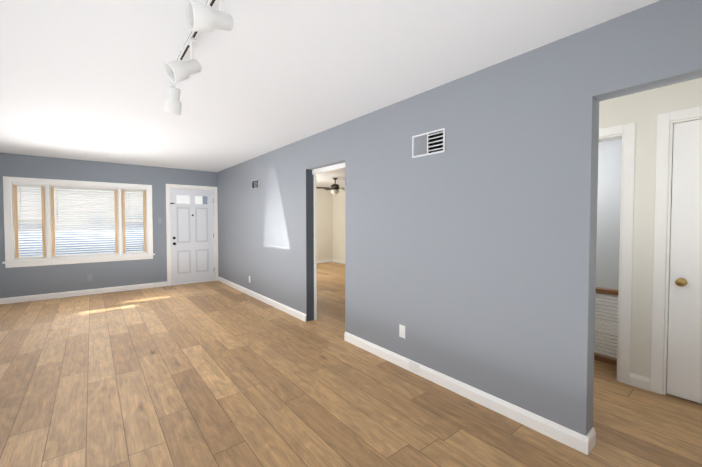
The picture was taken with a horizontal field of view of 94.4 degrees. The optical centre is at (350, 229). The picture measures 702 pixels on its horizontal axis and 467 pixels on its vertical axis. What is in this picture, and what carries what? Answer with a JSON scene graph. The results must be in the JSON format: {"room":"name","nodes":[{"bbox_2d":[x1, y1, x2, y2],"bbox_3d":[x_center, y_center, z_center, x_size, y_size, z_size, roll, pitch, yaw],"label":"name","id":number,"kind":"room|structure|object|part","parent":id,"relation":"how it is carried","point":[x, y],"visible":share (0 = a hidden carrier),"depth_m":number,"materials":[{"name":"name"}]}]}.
{"room":"empty living room","nodes":[
{"label":"empty living room","id":0,"kind":"room"},
{"bbox_2d":[0,153,216,297],"bbox_3d":[-4.480,-0.041,6.248,3.650,2.440,0.150,-1,2,-39],"label":"wall","id":1,"kind":"structure","parent":0,"point":[26,281],"depth_m":5.96,"materials":[{"name":"grey paint"}]},
{"bbox_2d":[2,176,154,267],"bbox_3d":[-4.829,-0.137,5.928,2.120,1.480,0.210,-1,2,-39],"label":"window","id":2,"kind":"structure","parent":1,"relation":"in","point":[11,261],"depth_m":5.81,"materials":[{"name":"white"}]},
{"bbox_2d":[13,185,18,257],"bbox_3d":[-5.515,-0.131,5.347,0.036,1.210,0.002,-1,2,-39],"label":"window frame","id":3,"kind":"structure","parent":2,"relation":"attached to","point":[15,186],"depth_m":5.35,"materials":[{"name":"brown wood"}]},
{"bbox_2d":[41,186,45,256],"bbox_3d":[-5.258,-0.137,5.552,0.036,1.210,0.002,-1,2,-39],"label":"window frame","id":4,"kind":"structure","parent":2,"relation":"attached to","point":[42,187],"depth_m":5.55,"materials":[{"name":"brown wood"}]},
{"bbox_2d":[51,187,54,256],"bbox_3d":[-5.163,-0.139,5.628,0.036,1.210,0.002,-1,2,-39],"label":"window frame","id":5,"kind":"structure","parent":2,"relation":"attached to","point":[53,222],"depth_m":5.63,"materials":[{"name":"brown wood"}]},
{"bbox_3d":[-4.863,-0.153,5.972,1.870,1.260,0.006,-1,2,-39],"label":"glass","id":6,"kind":"part","parent":2,"relation":"part of","materials":[{"name":"clear glass"}]},
{"bbox_2d":[114,190,117,252],"bbox_3d":[-4.469,-0.154,6.182,0.036,1.210,0.002,-1,2,-39],"label":"window frame","id":7,"kind":"structure","parent":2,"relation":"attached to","point":[115,191],"depth_m":6.18,"materials":[{"name":"brown wood"}]},
{"bbox_2d":[122,190,125,252],"bbox_3d":[-4.374,-0.156,6.258,0.036,1.210,0.002,-1,2,-39],"label":"window frame","id":8,"kind":"structure","parent":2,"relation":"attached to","point":[123,191],"depth_m":6.26,"materials":[{"name":"brown wood"}]},
{"bbox_2d":[143,191,145,251],"bbox_3d":[-4.110,-0.161,6.469,0.036,1.210,0.002,-1,2,-39],"label":"window frame","id":9,"kind":"structure","parent":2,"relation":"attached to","point":[144,210],"depth_m":6.47,"materials":[{"name":"brown wood"}]},
{"bbox_2d":[0,281,166,303],"bbox_3d":[-4.766,1.139,5.944,2.465,0.098,0.016,-1,2,-39],"label":"baseboard","id":10,"kind":"structure","parent":1,"relation":"attached to","point":[18,299],"depth_m":5.83,"materials":[{"name":"white wood"}]},
{"bbox_2d":[87,275,91,280],"bbox_3d":[-4.775,0.881,5.937,0.070,0.115,0.006,-1,2,-39],"label":"electrical outlet","id":11,"kind":"object","parent":1,"relation":"attached to","point":[89,277],"visible":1,"depth_m":5.93,"materials":[{"name":"grey plastic"}]},
{"bbox_2d":[170,188,213,284],"bbox_3d":[-3.438,0.137,7.056,0.858,2.015,0.045,-1,2,-39],"label":"front door","id":12,"kind":"structure","parent":1,"relation":"in","point":[192,254],"depth_m":7.03,"materials":[{"name":"white wood"}]},
{"bbox_2d":[166,184,217,285],"bbox_3d":[-3.447,0.103,7.065,1.019,2.110,0.168,-1,2,-39],"label":"door frame","id":13,"kind":"structure","parent":1,"relation":"attached to","point":[215,212],"depth_m":6.93,"materials":[{"name":"white wood"}]},
{"bbox_2d":[316,186,332,259],"bbox_3d":[-2.145,-0.128,9.532,3.840,2.440,0.130,-1,2,-39],"label":"wall","id":14,"kind":"structure","parent":0,"point":[324,207],"depth_m":10.48,"materials":[{"name":"white paint"}]},
{"bbox_2d":[317,259,331,262],"bbox_3d":[-2.099,1.044,9.506,3.780,0.098,0.016,-1,2,-39],"label":"baseboard","id":15,"kind":"structure","parent":14,"relation":"attached to","point":[331,260],"depth_m":10.49,"materials":[{"name":"white wood"}]},
{"bbox_2d":[0,0,659,186],"bbox_3d":[-0.472,-1.264,4.482,7.750,0.100,10.060,-1,2,-39],"label":"ceiling","id":16,"kind":"structure","parent":0,"point":[88,80],"depth_m":2.27,"materials":[{"name":"white paint"}]},
{"bbox_2d":[163,0,233,115],"bbox_3d":[-0.823,-0.976,1.712,0.213,0.328,1.759,-1,2,-39],"label":"spotlight","id":17,"kind":"object","parent":16,"relation":"attached to","point":[202,17],"visible":1,"depth_m":1.83,"materials":[{"name":"white painted metal"}]},
{"bbox_3d":[-0.785,-1.125,1.727,0.130,0.030,1.742,-1,2,-39],"label":"rail","id":18,"kind":"part","parent":17,"relation":"part of","materials":[{"name":"white metal"}]},
{"bbox_2d":[316,178,339,194],"bbox_3d":[-0.405,-1.103,8.292,1.019,0.425,1.006,-1,2,-39],"label":"ceiling fan","id":19,"kind":"object","parent":16,"relation":"hanging from","point":[334,188],"visible":0.96,"depth_m":8.20,"materials":[{"name":"brown wood"}]},
{"bbox_2d":[333,186,344,260],"bbox_3d":[1.363,-0.096,8.322,0.130,2.440,6.400,-1,2,-39],"label":"wall","id":20,"kind":"structure","parent":0,"point":[339,226],"depth_m":10.39,"materials":[{"name":"white paint"}]},
{"bbox_2d":[332,259,344,263],"bbox_3d":[1.346,1.077,8.257,0.016,0.098,6.270,-1,2,-39],"label":"baseboard","id":21,"kind":"structure","parent":20,"relation":"attached to","point":[333,260],"depth_m":10.43,"materials":[{"name":"white wood"}]},
{"bbox_2d":[0,262,701,466],"bbox_3d":[-0.472,1.275,4.550,7.750,0.100,10.060,-1,2,-39],"label":"floor","id":22,"kind":"structure","parent":0,"point":[211,374],"depth_m":2.42,"materials":[{"name":"brown wood"}]},
{"bbox_2d":[594,287,617,365],"bbox_3d":[2.148,0.905,3.446,0.100,0.700,1.380,-1,2,-39],"label":"stair railing","id":23,"kind":"object","parent":22,"relation":"on","point":[599,357],"depth_m":3.08,"materials":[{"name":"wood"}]},
{"bbox_2d":[203,0,701,435],"bbox_3d":[-0.597,0.008,4.416,0.130,2.440,10.060,-1,2,-39],"label":"wall","id":24,"kind":"structure","parent":0,"point":[470,255],"depth_m":2.35,"materials":[{"name":"grey paint"}]},
{"bbox_2d":[251,179,258,188],"bbox_3d":[-1.656,-0.786,5.610,0.008,0.155,0.320,-1,2,-39],"label":"air vent","id":25,"kind":"object","parent":24,"relation":"in","point":[255,184],"visible":0.98,"depth_m":5.61,"materials":[{"name":"grey"}]},
{"bbox_2d":[218,276,305,321],"bbox_3d":[-1.808,1.142,5.845,0.016,0.098,3.864,-1,2,-39],"label":"baseboard","id":26,"kind":"structure","parent":24,"relation":"attached to","point":[282,307],"depth_m":5.25,"materials":[{"name":"white wood"}]},
{"bbox_2d":[306,169,313,321],"bbox_3d":[-0.544,0.215,4.356,0.128,2.030,0.001,-1,2,-39],"label":"wall","id":27,"kind":"structure","parent":24,"relation":"attached to","point":[310,242],"depth_m":4.35,"materials":[{"name":"grey paint"}]},
{"bbox_2d":[312,162,344,320],"bbox_3d":[-0.235,0.193,4.056,0.051,2.090,0.973,-1,2,-39],"label":"door frame","id":28,"kind":"structure","parent":24,"relation":"attached to","point":[329,168],"depth_m":4.36,"materials":[{"name":"white wood"}]},
{"bbox_2d":[399,324,404,337],"bbox_3d":[0.472,0.937,2.991,0.007,0.116,0.072,-1,2,-39],"label":"electrical outlet","id":29,"kind":"object","parent":24,"relation":"attached to","point":[402,331],"visible":1,"depth_m":2.99,"materials":[{"name":"white plastic"}]},
{"bbox_2d":[409,360,418,372],"bbox_3d":[0.556,1.210,2.867,0.008,0.080,0.110,-1,2,-39],"label":"outlet plate","id":30,"kind":"object","parent":24,"relation":"attached to","point":[414,366],"visible":1,"depth_m":2.86,"materials":[{"name":"white plastic"}]},
{"bbox_2d":[412,128,444,157],"bbox_3d":[0.645,-0.722,2.729,0.008,0.190,0.336,-1,2,-39],"label":"air vent","id":31,"kind":"object","parent":24,"relation":"in","point":[428,143],"visible":1,"depth_m":2.72,"materials":[{"name":"white metal"}]},
{"bbox_2d":[344,331,595,454],"bbox_3d":[0.649,1.224,2.770,0.016,0.098,2.303,-1,2,-39],"label":"baseboard","id":32,"kind":"structure","parent":24,"relation":"attached to","point":[584,444],"depth_m":2.31,"materials":[{"name":"white wood"}]},
{"bbox_2d":[595,139,621,321],"bbox_3d":[3.236,0.022,3.894,0.130,2.440,2.600,-1,2,-39],"label":"wall","id":33,"kind":"structure","parent":0,"point":[608,212],"depth_m":3.93,"materials":[{"name":"grey paint"}]},
{"bbox_2d":[595,321,617,332],"bbox_3d":[2.898,1.185,4.232,0.016,0.098,1.700,-1,2,-39],"label":"baseboard","id":34,"kind":"structure","parent":33,"relation":"attached to","point":[595,321],"depth_m":3.96,"materials":[{"name":"white"}]},
{"bbox_2d":[599,78,701,377],"bbox_3d":[2.103,0.046,2.990,0.130,2.440,2.600,-1,2,-39],"label":"wall","id":35,"kind":"structure","parent":0,"point":[643,109],"depth_m":2.59,"materials":[{"name":"white"}]},
{"bbox_2d":[599,106,701,394],"bbox_3d":[2.315,0.188,2.715,0.146,2.172,1.844,-1,2,-39],"label":"trim","id":36,"kind":"structure","parent":35,"relation":"attached to","point":[626,133],"depth_m":2.53,"materials":[{"name":"white wood"}]},
{"bbox_2d":[667,119,701,403],"bbox_3d":[2.634,0.239,2.273,0.035,2.069,0.572,-1,2,-39],"label":"closet door","id":37,"kind":"structure","parent":35,"relation":"in","point":[684,370],"depth_m":2.42,"materials":[{"name":"white wood"}]},
{"bbox_2d":[675,278,686,286],"bbox_3d":[2.456,0.392,2.418,0.068,0.060,0.059,-1,2,-39],"label":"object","id":38,"kind":"structure","parent":37,"relation":"attached to","point":[681,282],"depth_m":2.40,"materials":[{"name":"gold metal"}]},
{"label":"outside","id":39,"kind":"structure","parent":0,"visible":0},
{"bbox_2d":[17,185,202,256],"bbox_3d":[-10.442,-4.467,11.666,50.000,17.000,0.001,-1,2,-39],"label":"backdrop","id":40,"kind":"structure","parent":39,"point":[185,200],"depth_m":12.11,"materials":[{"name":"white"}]}
]}

